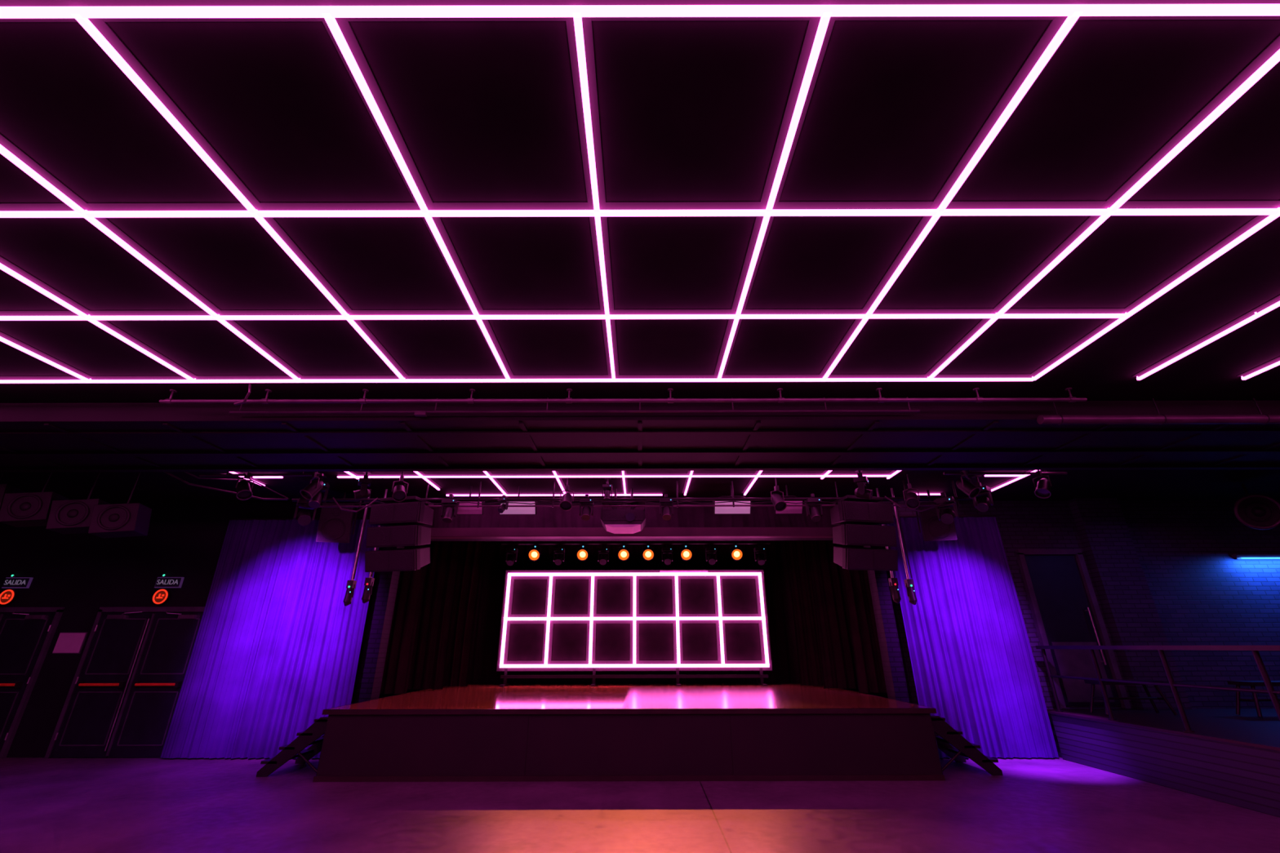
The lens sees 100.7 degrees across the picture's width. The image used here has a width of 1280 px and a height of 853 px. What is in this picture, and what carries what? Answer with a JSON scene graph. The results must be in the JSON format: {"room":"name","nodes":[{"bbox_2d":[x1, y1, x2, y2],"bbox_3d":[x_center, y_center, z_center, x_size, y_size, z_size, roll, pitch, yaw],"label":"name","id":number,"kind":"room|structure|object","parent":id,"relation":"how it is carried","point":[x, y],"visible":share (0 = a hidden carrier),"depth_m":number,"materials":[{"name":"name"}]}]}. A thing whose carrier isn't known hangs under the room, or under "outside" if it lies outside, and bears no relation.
{"room":"entertainment venue","nodes":[
{"label":"entertainment venue","id":0,"kind":"room"},
{"bbox_2d":[299,471,324,500],"bbox_3d":[-4.760,0.804,7.722,0.232,0.538,0.268,0,-22,0],"label":"spotlight","id":1,"kind":"object","parent":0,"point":[311,490],"visible":0.96,"depth_m":7.66,"materials":[{"name":"black metal"}]},
{"bbox_2d":[378,541,888,698],"bbox_3d":[-0.240,4.756,12.643,25.500,4.090,0.200,0,-22,0],"label":"wall","id":2,"kind":"structure","parent":0,"point":[881,695],"depth_m":12.08,"materials":[{"name":"black paint"}]},
{"bbox_2d":[0,19,1279,502],"bbox_3d":[-0.252,-0.724,4.954,25.500,0.150,18.600,0,-22,0],"label":"ceiling","id":3,"kind":"structure","parent":0,"point":[689,110],"depth_m":3.36,"materials":[{"name":"black paint"}]},
{"bbox_2d":[0,471,151,538],"bbox_3d":[-8.373,1.058,7.657,2.489,1.042,0.534,2,-23,-4],"label":"cluster","id":4,"kind":"object","parent":3,"relation":"hanging from","point":[60,514],"visible":0.99,"depth_m":7.44,"materials":[{"name":"black metal"}]},
{"bbox_2d":[164,471,288,500],"bbox_3d":[-6.405,0.866,8.106,1.801,0.377,0.106,12,-26,-28],"label":"power cable","id":5,"kind":"object","parent":3,"relation":"hanging from","point":[167,473],"visible":0.94,"depth_m":8.04,"materials":[{"name":"black rubber"}]},
{"bbox_2d":[184,471,288,499],"bbox_3d":[-6.245,0.806,8.042,1.692,0.309,0.104,19,-29,-38],"label":"power cable","id":6,"kind":"object","parent":3,"relation":"hanging from","point":[184,472],"visible":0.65,"depth_m":8.02,"materials":[{"name":"black rubber"}]},
{"bbox_2d":[235,471,254,500],"bbox_3d":[-5.739,0.806,7.722,0.280,0.538,0.238,0,-22,0],"label":"spotlight","id":7,"kind":"object","parent":3,"relation":"in","point":[244,492],"visible":0.97,"depth_m":7.66,"materials":[{"name":"black metal"}]},
{"bbox_2d":[199,471,323,476],"bbox_3d":[-5.549,0.644,7.802,1.800,0.178,0.036,0,-22,0],"label":"bar","id":8,"kind":"object","parent":3,"relation":"hanging from","point":[227,473],"visible":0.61,"depth_m":7.76,"materials":[{"name":"black metal"}]},
{"bbox_2d":[306,474,329,508],"bbox_3d":[-4.994,1.010,8.234,0.248,0.524,0.241,8,-24,-18],"label":"moving-head light","id":9,"kind":"object","parent":3,"relation":"hanging from","point":[315,503],"visible":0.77,"depth_m":8.20,"materials":[{"name":"black metal"}]},
{"bbox_2d":[315,492,359,542],"bbox_3d":[-5.142,1.561,9.082,0.515,0.893,0.538,6,-23,-14],"label":"speaker","id":10,"kind":"object","parent":3,"relation":"hanging from","point":[335,526],"visible":0.84,"depth_m":8.84},
{"bbox_2d":[342,488,371,606],"bbox_3d":[-4.616,1.949,8.706,0.136,1.900,0.130,0,-22,0],"label":"boom","id":11,"kind":"object","parent":3,"relation":"hanging from","point":[351,584],"visible":0.98,"depth_m":8.54,"materials":[{"name":"metal"}]},
{"bbox_2d":[353,471,372,500],"bbox_3d":[-4.205,0.904,8.068,0.242,0.459,0.217,12,-26,-28],"label":"moving-head light","id":12,"kind":"object","parent":3,"relation":"hanging from","point":[364,482],"visible":0.96,"depth_m":7.99,"materials":[{"name":"black metal"}]},
{"bbox_2d":[361,488,387,603],"bbox_3d":[-4.336,1.930,8.713,0.136,1.860,0.130,0,-22,0],"label":"boom","id":13,"kind":"object","parent":3,"relation":"hanging from","point":[369,582],"visible":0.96,"depth_m":8.44,"materials":[{"name":"metal"}]},
{"bbox_2d":[364,482,433,572],"bbox_3d":[-3.746,1.568,8.379,0.891,1.449,0.832,0,-23,0],"label":"speaker","id":14,"kind":"object","parent":3,"relation":"hanging from","point":[405,519],"visible":0.97,"depth_m":8.05},
{"bbox_2d":[391,471,408,502],"bbox_3d":[-3.597,0.891,7.967,0.215,0.514,0.311,16,-27,-33],"label":"spotlight","id":15,"kind":"object","parent":3,"relation":"in","point":[399,495],"visible":1,"depth_m":7.88,"materials":[{"name":"black metal"}]},
{"bbox_2d":[453,485,484,515],"bbox_3d":[-2.827,1.221,8.805,0.520,0.485,0.162,0,-22,0],"label":"floodlight","id":16,"kind":"object","parent":3,"relation":"hanging from","point":[461,510],"visible":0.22,"depth_m":8.73,"materials":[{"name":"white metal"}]},
{"bbox_2d":[498,485,537,515],"bbox_3d":[-2.017,1.219,8.805,0.650,0.485,0.162,0,-22,0],"label":"floodlight","id":17,"kind":"object","parent":3,"relation":"hanging from","point":[511,510],"visible":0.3,"depth_m":8.73,"materials":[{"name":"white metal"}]},
{"bbox_2d":[559,477,573,511],"bbox_3d":[-1.148,1.060,8.344,0.216,0.548,0.295,0,-22,0],"label":"spotlight","id":18,"kind":"object","parent":3,"relation":"in","point":[566,504],"visible":0.96,"depth_m":8.26,"materials":[{"name":"black metal"}]},
{"bbox_2d":[229,396,919,416],"bbox_3d":[-0.700,-0.214,5.718,7.400,0.205,0.050,0,-22,0],"label":"conduit","id":19,"kind":"object","parent":3,"relation":"attached to","point":[417,413],"visible":0.98,"depth_m":5.68,"materials":[{"name":"black metal"}]},
{"bbox_2d":[602,477,612,500],"bbox_3d":[-0.518,0.988,8.410,0.155,0.367,0.124,0,-22,0],"label":"moving-head light","id":20,"kind":"object","parent":3,"relation":"hanging from","point":[606,487],"visible":0.98,"depth_m":8.37,"materials":[{"name":"black metal"}]},
{"bbox_2d":[600,488,645,533],"bbox_3d":[-0.277,1.385,8.908,0.740,0.720,0.640,0,-22,0],"label":"projector","id":21,"kind":"object","parent":3,"relation":"hanging from","point":[632,521],"visible":0.92,"depth_m":8.62,"materials":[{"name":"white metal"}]},
{"bbox_2d":[159,383,1087,404],"bbox_3d":[-0.176,-0.327,5.482,9.630,0.184,0.182,0,-22,0],"label":"pipe","id":22,"kind":"object","parent":3,"relation":"attached to","point":[977,399],"visible":1,"depth_m":5.51,"materials":[{"name":"black metal"}]},
{"bbox_2d":[292,480,972,507],"bbox_3d":[-0.098,1.093,8.583,11.000,0.430,0.052,0,-22,0],"label":"lighting truss","id":23,"kind":"object","parent":3,"relation":"hanging from","point":[901,499],"visible":0.75,"depth_m":8.53,"materials":[{"name":"black metal"}]},
{"bbox_2d":[293,497,316,525],"bbox_3d":[-5.339,1.336,8.479,0.279,0.522,0.313,18,-28,-36],"label":"moving-head light","id":24,"kind":"object","parent":23,"relation":"hanging from","point":[304,517],"visible":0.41,"depth_m":8.39,"materials":[{"name":"black metal"}]},
{"bbox_2d":[332,497,377,512],"bbox_3d":[-4.545,1.239,8.399,0.718,0.261,0.092,1,-23,-2],"label":"power cable","id":25,"kind":"object","parent":23,"relation":"hanging from","point":[333,498],"visible":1,"depth_m":8.36,"materials":[{"name":"black rubber"}]},
{"bbox_2d":[440,494,459,523],"bbox_3d":[-3.047,1.313,8.489,0.232,0.449,0.206,0,-22,0],"label":"moving-head light","id":26,"kind":"object","parent":23,"relation":"hanging from","point":[450,512],"visible":1,"depth_m":8.45,"materials":[{"name":"black metal"}]},
{"bbox_2d":[497,494,509,513],"bbox_3d":[-2.200,1.249,8.514,0.155,0.299,0.166,-8,-24,18],"label":"moving-head light","id":27,"kind":"object","parent":23,"relation":"hanging from","point":[504,500],"visible":0.99,"depth_m":8.49,"materials":[{"name":"black metal"}]},
{"bbox_2d":[579,494,593,520],"bbox_3d":[-0.857,1.296,8.491,0.217,0.422,0.211,0,-22,0],"label":"moving-head light","id":28,"kind":"object","parent":23,"relation":"hanging from","point":[586,510],"visible":1,"depth_m":8.46,"materials":[{"name":"black metal"}]},
{"bbox_2d":[659,493,673,520],"bbox_3d":[0.423,1.294,8.491,0.217,0.422,0.211,0,-22,0],"label":"moving-head light","id":29,"kind":"object","parent":23,"relation":"hanging from","point":[666,510],"visible":1,"depth_m":8.46,"materials":[{"name":"black metal"}]},
{"bbox_2d":[804,493,822,521],"bbox_3d":[2.783,1.300,8.485,0.232,0.452,0.226,0,-22,0],"label":"moving-head light","id":30,"kind":"object","parent":23,"relation":"hanging from","point":[815,516],"visible":1,"depth_m":8.45,"materials":[{"name":"black metal"}]},
{"bbox_2d":[933,492,959,524],"bbox_3d":[4.895,1.315,8.479,0.279,0.522,0.313,-18,-28,36],"label":"moving-head light","id":31,"kind":"object","parent":23,"relation":"hanging from","point":[948,515],"visible":0.96,"depth_m":8.42,"materials":[{"name":"black metal"}]},
{"bbox_2d":[884,496,953,511],"bbox_3d":[4.452,1.225,8.400,1.114,0.273,0.087,0,-23,-1],"label":"power cable","id":32,"kind":"object","parent":31,"relation":"attached to","point":[892,501],"visible":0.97,"depth_m":8.35,"materials":[{"name":"black rubber"}]},
{"bbox_2d":[229,470,1037,496],"bbox_3d":[-0.084,0.845,8.485,12.338,0.046,1.925,0,-22,0],"label":"grid","id":33,"kind":"object","parent":3,"relation":"attached to","point":[623,475],"visible":0.67,"depth_m":8.30,"materials":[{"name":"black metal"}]},
{"bbox_2d":[501,540,770,544],"bbox_3d":[-0.095,2.513,12.110,6.110,0.355,0.050,0,-22,0],"label":"lighting truss","id":34,"kind":"object","parent":3,"relation":"hanging from","point":[544,542],"visible":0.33,"depth_m":12.03,"materials":[{"name":"black metal"}]},
{"bbox_2d":[505,544,518,565],"bbox_3d":[-2.894,2.897,11.939,0.242,0.468,0.250,0,-22,0],"label":"moving-head light","id":35,"kind":"object","parent":34,"relation":"hanging from","point":[512,550],"visible":1,"depth_m":11.91,"materials":[{"name":"black metal"}]},
{"bbox_2d":[528,544,541,560],"bbox_3d":[-2.364,2.852,11.965,0.266,0.374,0.337,0,-22,0],"label":"lamp","id":36,"kind":"object","parent":34,"relation":"hanging from","point":[533,554],"visible":1,"depth_m":11.86,"materials":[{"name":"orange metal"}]},
{"bbox_2d":[553,544,564,565],"bbox_3d":[-1.824,2.892,11.941,0.242,0.462,0.264,0,-22,0],"label":"moving-head light","id":37,"kind":"object","parent":34,"relation":"hanging from","point":[558,558],"visible":1,"depth_m":11.91,"materials":[{"name":"black metal"}]},
{"bbox_2d":[576,544,588,560],"bbox_3d":[-1.284,2.850,11.965,0.266,0.374,0.337,0,-22,0],"label":"lamp","id":38,"kind":"object","parent":34,"relation":"hanging from","point":[582,554],"visible":1,"depth_m":11.86,"materials":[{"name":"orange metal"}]},
{"bbox_2d":[597,544,608,564],"bbox_3d":[-0.824,2.890,11.941,0.242,0.462,0.264,0,-22,0],"label":"moving-head light","id":39,"kind":"object","parent":34,"relation":"hanging from","point":[601,550],"visible":1,"depth_m":11.91,"materials":[{"name":"black metal"}]},
{"bbox_2d":[617,544,629,560],"bbox_3d":[-0.364,2.848,11.965,0.266,0.374,0.337,0,-22,0],"label":"lamp","id":40,"kind":"object","parent":34,"relation":"hanging from","point":[623,554],"visible":1,"depth_m":11.86,"materials":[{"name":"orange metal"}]},
{"bbox_2d":[642,544,653,560],"bbox_3d":[0.186,2.847,11.965,0.266,0.374,0.337,0,-22,0],"label":"lamp","id":41,"kind":"object","parent":34,"relation":"hanging from","point":[647,554],"visible":1,"depth_m":11.86,"materials":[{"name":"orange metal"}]},
{"bbox_2d":[662,544,672,564],"bbox_3d":[0.616,2.887,11.941,0.242,0.462,0.264,0,-22,0],"label":"moving-head light","id":42,"kind":"object","parent":34,"relation":"hanging from","point":[667,557],"visible":1,"depth_m":11.90,"materials":[{"name":"black metal"}]},
{"bbox_2d":[680,544,692,560],"bbox_3d":[1.036,2.845,11.965,0.266,0.374,0.337,0,-22,0],"label":"lamp","id":43,"kind":"object","parent":34,"relation":"hanging from","point":[686,553],"visible":1,"depth_m":11.86,"materials":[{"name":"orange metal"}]},
{"bbox_2d":[705,544,717,564],"bbox_3d":[1.606,2.885,11.941,0.242,0.462,0.264,0,-22,0],"label":"moving-head light","id":44,"kind":"object","parent":34,"relation":"hanging from","point":[711,558],"visible":1,"depth_m":11.90,"materials":[{"name":"black metal"}]},
{"bbox_2d":[729,543,742,560],"bbox_3d":[2.166,2.843,11.965,0.266,0.374,0.337,0,-22,0],"label":"lamp","id":45,"kind":"object","parent":34,"relation":"hanging from","point":[736,553],"visible":1,"depth_m":11.86,"materials":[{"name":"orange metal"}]},
{"bbox_2d":[753,543,766,565],"bbox_3d":[2.706,2.885,11.939,0.242,0.468,0.250,0,-22,0],"label":"moving-head light","id":46,"kind":"object","parent":34,"relation":"hanging from","point":[759,557],"visible":1,"depth_m":11.90,"materials":[{"name":"black metal"}]},
{"bbox_2d":[0,0,1279,383],"bbox_3d":[-0.786,-1.109,3.764,17.926,0.046,3.445,0,-22,0],"label":"grid","id":47,"kind":"object","parent":3,"relation":"attached to","point":[92,15],"visible":1,"depth_m":3.19,"materials":[{"name":"white plastic"}]},
{"bbox_2d":[0,421,1279,472],"bbox_3d":[-0.249,0.280,6.541,25.400,0.050,1.600,0,-22,0],"label":"batten","id":48,"kind":"object","parent":3,"relation":"attached to","point":[220,452],"visible":0.95,"depth_m":6.63,"materials":[{"name":"black metal"}]},
{"bbox_2d":[712,484,751,514],"bbox_3d":[1.522,1.212,8.805,0.650,0.485,0.162,0,-22,0],"label":"floodlight","id":49,"kind":"object","parent":3,"relation":"hanging from","point":[717,510],"visible":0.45,"depth_m":8.73,"materials":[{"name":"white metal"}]},
{"bbox_2d":[773,484,803,514],"bbox_3d":[2.453,1.210,8.805,0.500,0.485,0.162,0,-22,0],"label":"floodlight","id":50,"kind":"object","parent":3,"relation":"hanging from","point":[789,509],"visible":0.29,"depth_m":8.73,"materials":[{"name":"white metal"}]},
{"bbox_2d":[853,470,872,499],"bbox_3d":[3.359,0.881,8.016,0.259,0.485,0.232,-13,-26,28],"label":"moving-head light","id":51,"kind":"object","parent":3,"relation":"hanging from","point":[861,491],"visible":0.96,"depth_m":7.93,"materials":[{"name":"black metal"}]},
{"bbox_2d":[830,481,897,571],"bbox_3d":[3.483,1.552,8.379,0.891,1.449,0.832,0,-23,0],"label":"speaker","id":52,"kind":"object","parent":3,"relation":"hanging from","point":[857,517],"visible":0.98,"depth_m":8.05},
{"bbox_2d":[875,488,901,604],"bbox_3d":[4.054,1.922,8.710,0.136,1.880,0.130,0,-22,0],"label":"boom","id":53,"kind":"object","parent":3,"relation":"hanging from","point":[893,582],"visible":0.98,"depth_m":8.43,"materials":[{"name":"metal"}]},
{"bbox_2d":[889,488,917,604],"bbox_3d":[4.304,1.930,8.706,0.136,1.900,0.130,0,-22,0],"label":"boom","id":54,"kind":"object","parent":3,"relation":"hanging from","point":[909,584],"visible":0.99,"depth_m":8.58,"materials":[{"name":"metal"}]},
{"bbox_2d":[915,490,957,541],"bbox_3d":[4.999,1.520,9.036,0.515,0.893,0.538,-6,-23,14],"label":"speaker","id":55,"kind":"object","parent":3,"relation":"hanging from","point":[933,529],"visible":0.65,"depth_m":8.80},
{"bbox_2d":[942,470,1067,475],"bbox_3d":[5.351,0.622,7.802,1.800,0.178,0.036,0,-22,0],"label":"bar","id":56,"kind":"object","parent":3,"relation":"hanging from","point":[1045,472],"visible":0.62,"depth_m":7.76,"materials":[{"name":"black metal"}]},
{"bbox_2d":[955,470,980,498],"bbox_3d":[4.763,0.785,7.724,0.238,0.538,0.280,0,-22,0],"label":"spotlight","id":57,"kind":"object","parent":56,"relation":"hanging from","point":[968,488],"visible":0.94,"depth_m":7.66,"materials":[{"name":"black metal"}]},
{"bbox_2d":[971,475,993,511],"bbox_3d":[5.342,1.056,8.316,0.271,0.586,0.248,18,-28,-36],"label":"moving-head light","id":58,"kind":"object","parent":56,"relation":"hanging from","point":[984,502],"visible":0.94,"depth_m":8.23,"materials":[{"name":"black metal"}]},
{"bbox_2d":[1032,470,1052,498],"bbox_3d":[5.842,0.782,7.722,0.280,0.538,0.238,0,-22,0],"label":"spotlight","id":59,"kind":"object","parent":56,"relation":"hanging from","point":[1042,491],"visible":0.97,"depth_m":7.66,"materials":[{"name":"black metal"}]},
{"bbox_2d":[1036,397,1279,425],"bbox_3d":[6.650,-0.167,5.735,4.700,0.308,0.116,0,-22,0],"label":"pipe","id":60,"kind":"object","parent":3,"relation":"attached to","point":[1160,419],"visible":0.99,"depth_m":5.66,"materials":[{"name":"black metal"}]},
{"bbox_2d":[1233,484,1279,529],"bbox_3d":[10.102,1.322,8.737,0.576,0.775,0.357,-12,-25,27],"label":"loudspeaker","id":61,"kind":"object","parent":3,"relation":"hanging from","point":[1255,511],"visible":1,"depth_m":8.62,"materials":[{"name":"black metal"}]},
{"bbox_2d":[0,757,1279,852],"bbox_3d":[-0.243,3.171,3.341,25.500,0.100,18.600,0,-22,0],"label":"floor","id":62,"kind":"structure","parent":0,"point":[53,805],"depth_m":5.46,"materials":[{"name":"concrete"}]},
{"bbox_2d":[160,517,383,759],"bbox_3d":[-6.003,3.377,8.878,2.839,3.738,0.112,0,-22,0],"label":"curtain","id":63,"kind":"object","parent":62,"relation":"on","point":[277,646],"visible":0.88,"depth_m":8.79,"materials":[{"name":"purple fabric"}]},
{"bbox_2d":[256,716,328,777],"bbox_3d":[-4.686,4.513,7.606,0.850,0.700,0.900,0,-22,0],"label":"steps","id":64,"kind":"structure","parent":62,"relation":"on","point":[313,735],"depth_m":7.22,"materials":[{"name":"black metal"}]},
{"bbox_2d":[312,683,945,782],"bbox_3d":[-0.139,5.132,9.286,8.190,0.825,5.115,0,-22,0],"label":"stage platform","id":65,"kind":"object","parent":62,"relation":"on","point":[778,731],"visible":0.92,"depth_m":7.01,"materials":[{"name":"brown wood"}]},
{"bbox_2d":[379,544,429,693],"bbox_3d":[-4.721,3.193,9.852,1.320,3.178,0.154,0,-22,0],"label":"curtain","id":66,"kind":"object","parent":65,"relation":"on","point":[395,678],"visible":0.19,"depth_m":9.65,"materials":[{"name":"black fabric"}]},
{"bbox_2d":[407,541,462,689],"bbox_3d":[-4.421,3.581,10.790,1.322,3.178,0.123,1,-23,-2],"label":"curtain","id":67,"kind":"object","parent":65,"relation":"on","point":[428,664],"visible":0.37,"depth_m":10.68,"materials":[{"name":"black fabric"}]},
{"bbox_2d":[443,541,484,686],"bbox_3d":[-4.191,3.886,11.527,1.322,3.178,0.153,0,-22,0],"label":"curtain","id":68,"kind":"object","parent":65,"relation":"on","point":[464,606],"visible":0.27,"depth_m":11.46,"materials":[{"name":"black fabric"}]},
{"bbox_2d":[467,540,799,684],"bbox_3d":[-0.090,4.271,12.464,9.621,3.188,0.152,0,-22,0],"label":"curtain","id":69,"kind":"object","parent":65,"relation":"on","point":[485,645],"visible":0.3,"depth_m":12.64,"materials":[{"name":"black fabric"}]},
{"bbox_2d":[496,569,773,686],"bbox_3d":[-0.121,4.388,11.713,5.960,2.403,0.500,0,-22,0],"label":"screen","id":70,"kind":"object","parent":65,"relation":"on","point":[553,620],"visible":1,"depth_m":11.78,"materials":[{"name":"black metal"}]},
{"bbox_2d":[805,540,858,688],"bbox_3d":[4.128,3.558,10.778,1.220,3.178,0.122,-2,-23,4],"label":"curtain","id":71,"kind":"object","parent":65,"relation":"on","point":[833,628],"visible":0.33,"depth_m":10.68,"materials":[{"name":"black fabric"}]},
{"bbox_2d":[837,543,887,693],"bbox_3d":[4.428,3.176,9.856,1.222,3.178,0.099,-1,-23,1],"label":"curtain","id":72,"kind":"object","parent":65,"relation":"on","point":[867,654],"visible":0.26,"depth_m":9.65,"materials":[{"name":"black fabric"}]},
{"bbox_2d":[930,715,1003,775],"bbox_3d":[4.404,4.494,7.606,0.850,0.700,0.900,0,-22,0],"label":"steps","id":73,"kind":"structure","parent":62,"relation":"on","point":[944,735],"depth_m":7.21,"materials":[{"name":"black metal"}]},
{"bbox_2d":[884,515,1058,758],"bbox_3d":[5.378,3.322,8.803,2.001,3.738,0.115,0,-22,0],"label":"curtain","id":74,"kind":"object","parent":62,"relation":"on","point":[971,657],"visible":0.85,"depth_m":8.71,"materials":[{"name":"purple fabric"}]},
{"bbox_2d":[1046,708,1279,817],"bbox_3d":[9.438,3.973,6.307,6.100,0.650,4.610,0,-22,0],"label":"wall","id":75,"kind":"structure","parent":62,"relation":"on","point":[1229,757],"depth_m":6.53,"materials":[{"name":"wood"}]},
{"bbox_2d":[1084,680,1177,715],"bbox_3d":[7.309,4.056,7.947,1.042,0.452,0.350,0,-22,0],"label":"table","id":76,"kind":"object","parent":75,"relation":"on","point":[1093,683],"visible":0.69,"depth_m":7.93,"materials":[{"name":"black wood"}]},
{"bbox_2d":[1035,645,1279,732],"bbox_3d":[6.507,3.183,6.469,0.140,0.945,4.300,0,-22,0],"label":"guard rail","id":77,"kind":"object","parent":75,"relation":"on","point":[1255,650],"visible":1,"depth_m":6.48,"materials":[{"name":"black metal"}]},
{"bbox_2d":[1226,680,1279,717],"bbox_3d":[9.208,3.937,7.670,1.042,0.452,0.350,0,-22,0],"label":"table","id":78,"kind":"object","parent":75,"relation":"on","point":[1252,683],"visible":0.91,"depth_m":7.65,"materials":[{"name":"black metal"}]},
{"bbox_2d":[0,500,1279,757],"bbox_3d":[-0.243,3.328,9.197,25.500,4.090,0.220,0,-22,0],"label":"wall","id":79,"kind":"structure","parent":0,"point":[1202,595],"depth_m":9.41,"materials":[{"name":"brick"}]},
{"bbox_2d":[0,588,18,605],"bbox_3d":[-10.984,2.963,9.215,0.270,0.270,0.078,0,-22,0],"label":"sign","id":80,"kind":"object","parent":79,"relation":"attached to","point":[7,597],"visible":1,"depth_m":9.20,"materials":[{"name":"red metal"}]},
{"bbox_2d":[1,574,33,588],"bbox_3d":[-10.944,2.723,9.326,0.440,0.228,0.059,0,-22,0],"label":"exit sign","id":81,"kind":"object","parent":79,"relation":"attached to","point":[11,582],"visible":1,"depth_m":9.30,"materials":[{"name":"black plastic"}]},
{"bbox_2d":[0,607,65,758],"bbox_3d":[-10.921,4.125,8.649,1.940,2.240,0.228,0,-22,0],"label":"door","id":82,"kind":"structure","parent":79,"relation":"in","point":[25,638],"depth_m":8.84,"materials":[{"name":"black paint"}]},
{"bbox_2d":[52,631,88,653],"bbox_3d":[-9.622,3.654,8.956,0.460,0.340,0.029,0,-22,0],"label":"notice","id":83,"kind":"object","parent":79,"relation":"attached to","point":[68,642],"visible":1,"depth_m":8.94,"materials":[{"name":"paper"}]},
{"bbox_2d":[44,606,204,758],"bbox_3d":[-8.321,4.120,8.649,1.940,2.240,0.228,0,-22,0],"label":"door","id":84,"kind":"structure","parent":79,"relation":"in","point":[122,700],"depth_m":8.66,"materials":[{"name":"black paint"}]},
{"bbox_2d":[152,588,171,604],"bbox_3d":[-8.314,2.958,9.215,0.270,0.270,0.078,0,-22,0],"label":"sign","id":85,"kind":"object","parent":79,"relation":"attached to","point":[162,596],"visible":1,"depth_m":9.19,"materials":[{"name":"red plastic"}]},
{"bbox_2d":[154,574,184,587],"bbox_3d":[-8.274,2.718,9.326,0.440,0.228,0.059,0,-22,0],"label":"exit sign","id":86,"kind":"object","parent":79,"relation":"attached to","point":[163,581],"visible":1,"depth_m":9.30,"materials":[{"name":"black plastic"}]},
{"bbox_2d":[353,525,404,703],"bbox_3d":[-4.483,3.329,9.178,0.260,4.090,0.300,0,-22,0],"label":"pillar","id":87,"kind":"structure","parent":79,"relation":"attached to","point":[375,651],"depth_m":8.99,"materials":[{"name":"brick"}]},
{"bbox_2d":[431,527,832,538],"bbox_3d":[-0.116,1.918,9.543,8.480,0.160,0.220,0,-22,0],"label":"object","id":88,"kind":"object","parent":79,"relation":"attached to","point":[548,532],"depth_m":9.45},
{"bbox_2d":[422,502,840,528],"bbox_3d":[-0.120,1.611,9.617,8.370,0.453,0.091,0,-22,0],"label":"curtain valance","id":89,"kind":"object","parent":88,"relation":"on","point":[545,517],"visible":0.49,"depth_m":9.59,"materials":[{"name":"fabric"}]},
{"bbox_2d":[863,524,912,703],"bbox_3d":[4.257,3.311,9.178,0.260,4.090,0.300,0,-22,0],"label":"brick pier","id":90,"kind":"structure","parent":79,"relation":"attached to","point":[895,675],"depth_m":8.97,"materials":[{"name":"brick"}]},
{"bbox_2d":[1014,549,1131,708],"bbox_3d":[7.307,3.368,9.012,1.130,2.525,0.109,0,-22,0],"label":"door","id":91,"kind":"structure","parent":79,"relation":"in","point":[1065,610],"depth_m":9.05,"materials":[{"name":"black paint"}]},
{"bbox_2d":[1067,497,1191,709],"bbox_3d":[8.371,2.939,9.156,0.770,3.435,0.180,0,-22,0],"label":"brick pier","id":92,"kind":"object","parent":79,"relation":"attached to","point":[1129,609],"visible":0.93,"depth_m":9.07,"materials":[{"name":"brick"}]},
{"bbox_2d":[1231,553,1279,559],"bbox_3d":[11.205,2.310,9.449,1.200,0.100,0.115,0,-22,0],"label":"strip light","id":93,"kind":"object","parent":79,"relation":"attached to","point":[1236,556],"visible":1,"depth_m":9.43,"materials":[{"name":"blue plastic"}]},
{"bbox_2d":[0,400,1279,466],"bbox_3d":[-0.250,0.146,6.570,25.500,0.220,1.650,0,-23,0],"label":"ceiling soffit","id":94,"kind":"structure","parent":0,"point":[932,415],"depth_m":6.01,"materials":[{"name":"black paint"}]},
{"bbox_2d":[770,477,786,511],"bbox_3d":[2.154,1.054,8.322,0.216,0.568,0.293,0,-22,0],"label":"spotlight","id":95,"kind":"object","parent":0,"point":[778,502],"visible":0.96,"depth_m":8.24,"materials":[{"name":"black metal"}]},
{"bbox_2d":[902,474,919,509],"bbox_3d":[4.201,1.012,8.235,0.215,0.564,0.311,-16,-27,33],"label":"spotlight","id":96,"kind":"object","parent":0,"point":[912,502],"visible":1,"depth_m":8.14,"materials":[{"name":"black metal"}]}
]}

